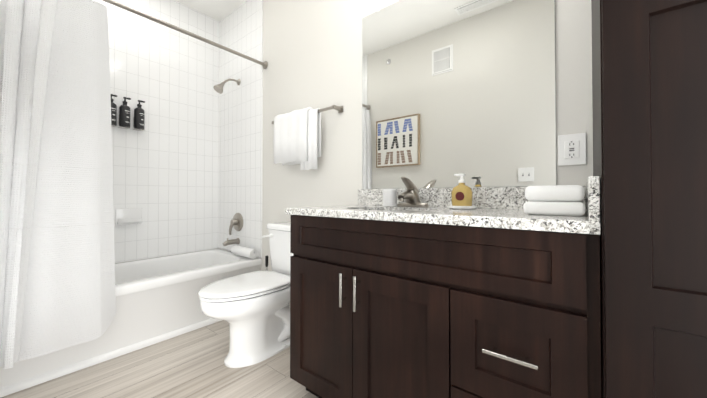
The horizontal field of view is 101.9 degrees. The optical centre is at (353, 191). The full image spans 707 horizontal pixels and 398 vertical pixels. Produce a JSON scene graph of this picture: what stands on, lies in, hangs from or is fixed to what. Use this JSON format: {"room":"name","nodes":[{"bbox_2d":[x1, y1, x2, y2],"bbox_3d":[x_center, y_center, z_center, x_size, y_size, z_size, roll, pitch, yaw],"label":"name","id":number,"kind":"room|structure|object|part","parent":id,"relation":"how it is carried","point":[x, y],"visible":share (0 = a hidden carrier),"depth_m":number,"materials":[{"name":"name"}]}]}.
{"room":"bathroom","nodes":[
{"label":"bathroom","id":0,"kind":"room"},
{"bbox_2d":[1,320,317,397],"bbox_3d":[-0.477,0.990,1.214,3.620,0.060,1.695,-1,-1,38],"label":"floor","id":1,"kind":"structure","parent":0,"point":[190,364],"depth_m":1.49,"materials":[{"name":"brown wood"}]},
{"bbox_2d":[0,249,261,397],"bbox_3d":[-1.521,0.762,2.047,0.748,0.415,1.491,-1,-1,38],"label":"bathtub","id":2,"kind":"object","parent":1,"relation":"on","point":[157,300],"visible":0.52,"depth_m":1.83,"materials":[{"name":"white ceramic"}]},
{"bbox_2d":[231,246,258,258],"bbox_3d":[-0.925,0.511,2.438,0.293,0.077,0.088,-1,-1,38],"label":"rolled towel","id":3,"kind":"object","parent":2,"relation":"on","point":[245,252],"visible":1,"depth_m":2.37,"materials":[{"name":"white fabric"}]},
{"bbox_2d":[198,222,292,367],"bbox_3d":[-0.572,0.593,1.772,0.413,0.747,0.728,-1,-1,38],"label":"toilet","id":4,"kind":"object","parent":1,"relation":"on","point":[252,309],"visible":0.71,"depth_m":1.62,"materials":[{"name":"white ceramic"}]},
{"bbox_2d":[265,256,267,270],"bbox_3d":[-0.660,0.729,2.184,0.100,0.484,0.100,-1,-1,38],"label":"toilet brush","id":5,"kind":"object","parent":1,"relation":"on","point":[266,261],"visible":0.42,"depth_m":2.18,"materials":[{"name":"black plastic"}]},
{"bbox_2d":[285,176,600,397],"bbox_3d":[0.285,0.443,1.194,1.112,1.033,0.584,-1,-1,38],"label":"bathroom vanity","id":6,"kind":"object","parent":1,"relation":"on","point":[415,292],"visible":0.98,"depth_m":0.89,"materials":[{"name":"brown wood"}]},
{"bbox_2d":[285,176,600,249],"bbox_3d":[0.293,0.110,1.208,1.112,0.277,0.559,-1,-1,38],"label":"countertop","id":7,"kind":"structure","parent":6,"relation":"on","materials":[{"name":"stone"}]},
{"bbox_2d":[383,189,396,206],"bbox_3d":[0.189,0.032,1.493,0.074,0.090,0.074,-1,-1,38],"label":"tumbler","id":8,"kind":"object","parent":7,"relation":"on","point":[389,197],"visible":0.98,"depth_m":1.46,"materials":[{"name":"white ceramic"}]},
{"bbox_2d":[397,176,428,207],"bbox_3d":[0.270,0.003,1.410,0.164,0.148,0.158,-1,-1,38],"label":"faucet","id":9,"kind":"object","parent":7,"relation":"on","point":[411,195],"depth_m":1.41,"materials":[{"name":"silver metal"}]},
{"bbox_2d":[447,205,476,208],"bbox_3d":[0.474,0.068,1.253,0.125,0.014,0.125,-1,-1,38],"label":"soap tray","id":10,"kind":"object","parent":7,"relation":"on","point":[462,207],"visible":0.92,"depth_m":1.20,"materials":[{"name":"white ceramic"}]},
{"bbox_2d":[451,174,472,205],"bbox_3d":[0.473,-0.006,1.253,0.086,0.144,0.053,-1,-1,38],"label":"soap dispenser","id":11,"kind":"object","parent":10,"relation":"on","point":[461,193],"visible":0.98,"depth_m":1.23,"materials":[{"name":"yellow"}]},
{"bbox_2d":[523,185,585,215],"bbox_3d":[0.683,0.027,0.966,0.150,0.088,0.340,-1,-1,38],"label":"folded towels","id":12,"kind":"object","parent":7,"relation":"on","point":[563,200],"visible":1,"depth_m":0.83,"materials":[{"name":"white fabric"}]},
{"bbox_2d":[591,0,706,397],"bbox_3d":[0.886,-0.197,0.696,0.454,2.300,0.628,-1,-1,38],"label":"linen cabinet","id":13,"kind":"object","parent":1,"relation":"on","point":[649,82],"visible":1,"depth_m":0.57,"materials":[{"name":"brown wood"}]},
{"bbox_2d":[120,248,217,262],"bbox_3d":[-1.855,-0.372,2.325,0.100,2.690,1.495,-1,-1,38],"label":"wall","id":14,"kind":"structure","parent":0,"point":[168,255],"depth_m":2.52,"materials":[{"name":"white tile"}]},
{"bbox_2d":[111,94,116,126],"bbox_3d":[-1.845,-0.621,2.183,0.080,0.240,0.070,-1,-1,38],"label":"wall-mounted dispenser","id":15,"kind":"object","parent":14,"relation":"attached to","point":[113,114],"visible":0.56,"depth_m":2.17,"materials":[{"name":"black plastic"}]},
{"bbox_2d":[118,97,130,128],"bbox_3d":[-1.793,-0.620,2.249,0.080,0.240,0.070,-1,-1,38],"label":"wall-mounted dispenser","id":16,"kind":"object","parent":14,"relation":"attached to","point":[124,115],"visible":1,"depth_m":2.22,"materials":[{"name":"black plastic"}]},
{"bbox_2d":[115,208,142,224],"bbox_3d":[-1.771,0.198,2.274,0.070,0.130,0.170,-1,-1,38],"label":"soap dish","id":17,"kind":"object","parent":14,"relation":"attached to","point":[126,216],"visible":1,"depth_m":2.27,"materials":[{"name":"white ceramic"}]},
{"bbox_2d":[133,100,144,130],"bbox_3d":[-1.734,-0.619,2.323,0.080,0.240,0.070,-1,-1,38],"label":"wall-mounted dispenser","id":18,"kind":"object","parent":14,"relation":"attached to","point":[139,119],"visible":1,"depth_m":2.30,"materials":[{"name":"black plastic"}]},
{"bbox_2d":[93,0,262,262],"bbox_3d":[-1.514,-0.584,2.058,0.770,2.273,1.495,-1,-1,38],"label":"tiled wall","id":19,"kind":"structure","parent":14,"relation":"attached to","point":[187,168],"depth_m":2.54,"materials":[{"name":"white tile"}]},
{"bbox_2d":[0,0,267,368],"bbox_3d":[-1.185,-0.152,1.788,0.099,1.886,1.491,-1,-1,38],"label":"shower curtain","id":20,"kind":"object","parent":19,"relation":"hanging from","point":[57,273],"visible":1,"depth_m":1.42,"materials":[{"name":"white fabric"}]},
{"bbox_3d":[-1.197,-1.054,1.812,0.064,0.083,1.487,-1,-1,38],"label":"rod","id":21,"kind":"part","parent":20,"relation":"part of","materials":[{"name":"silver metal"}]},
{"bbox_2d":[229,213,242,234],"bbox_3d":[-1.079,0.292,2.595,0.170,0.200,0.078,-1,-1,38],"label":"tub valve","id":22,"kind":"object","parent":19,"relation":"attached to","point":[236,221],"visible":1,"depth_m":2.58,"materials":[{"name":"silver metal"}]},
{"bbox_2d":[175,0,246,20],"bbox_3d":[-0.477,-1.760,1.248,3.620,0.060,1.695,-1,-1,38],"label":"ceiling","id":23,"kind":"structure","parent":0,"point":[218,10],"depth_m":2.65,"materials":[{"name":"white paint"}]},
{"bbox_2d":[218,0,592,270],"bbox_3d":[0.019,-0.378,1.856,3.620,2.690,0.100,-1,-1,38],"label":"wall","id":24,"kind":"structure","parent":0,"point":[312,53],"depth_m":1.93,"materials":[{"name":"white paint"}]},
{"bbox_2d":[213,78,240,93],"bbox_3d":[-1.126,-0.949,2.551,0.084,0.180,0.229,-1,-1,38],"label":"shower head","id":25,"kind":"object","parent":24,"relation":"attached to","point":[218,88],"visible":1,"depth_m":2.50},
{"bbox_2d":[222,238,239,245],"bbox_3d":[-1.099,0.447,2.568,0.060,0.071,0.142,-1,-1,38],"label":"tub spout","id":26,"kind":"object","parent":24,"relation":"attached to","point":[231,241],"visible":1,"depth_m":2.56,"materials":[{"name":"silver metal"}]},
{"bbox_2d":[272,105,342,169],"bbox_3d":[-0.366,-0.362,2.018,0.674,0.433,0.120,-1,-1,38],"label":"towel bar","id":27,"kind":"object","parent":24,"relation":"attached to","point":[297,137],"visible":1,"depth_m":1.95,"materials":[{"name":"white fabric"}]},
{"bbox_2d":[362,0,555,188],"bbox_3d":[0.434,-0.549,1.456,0.968,1.060,0.009,-1,-1,38],"label":"mirror","id":28,"kind":"object","parent":24,"relation":"attached to","point":[451,88],"visible":0.98,"depth_m":1.39,"materials":[{"name":"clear mirror"}]},
{"bbox_2d":[558,133,585,165],"bbox_3d":[0.852,-0.164,1.120,0.088,0.121,0.009,-1,-1,38],"label":"outlet","id":29,"kind":"object","parent":24,"relation":"attached to","point":[571,149],"visible":1,"depth_m":1.12,"materials":[{"name":"white plastic"}]}
]}

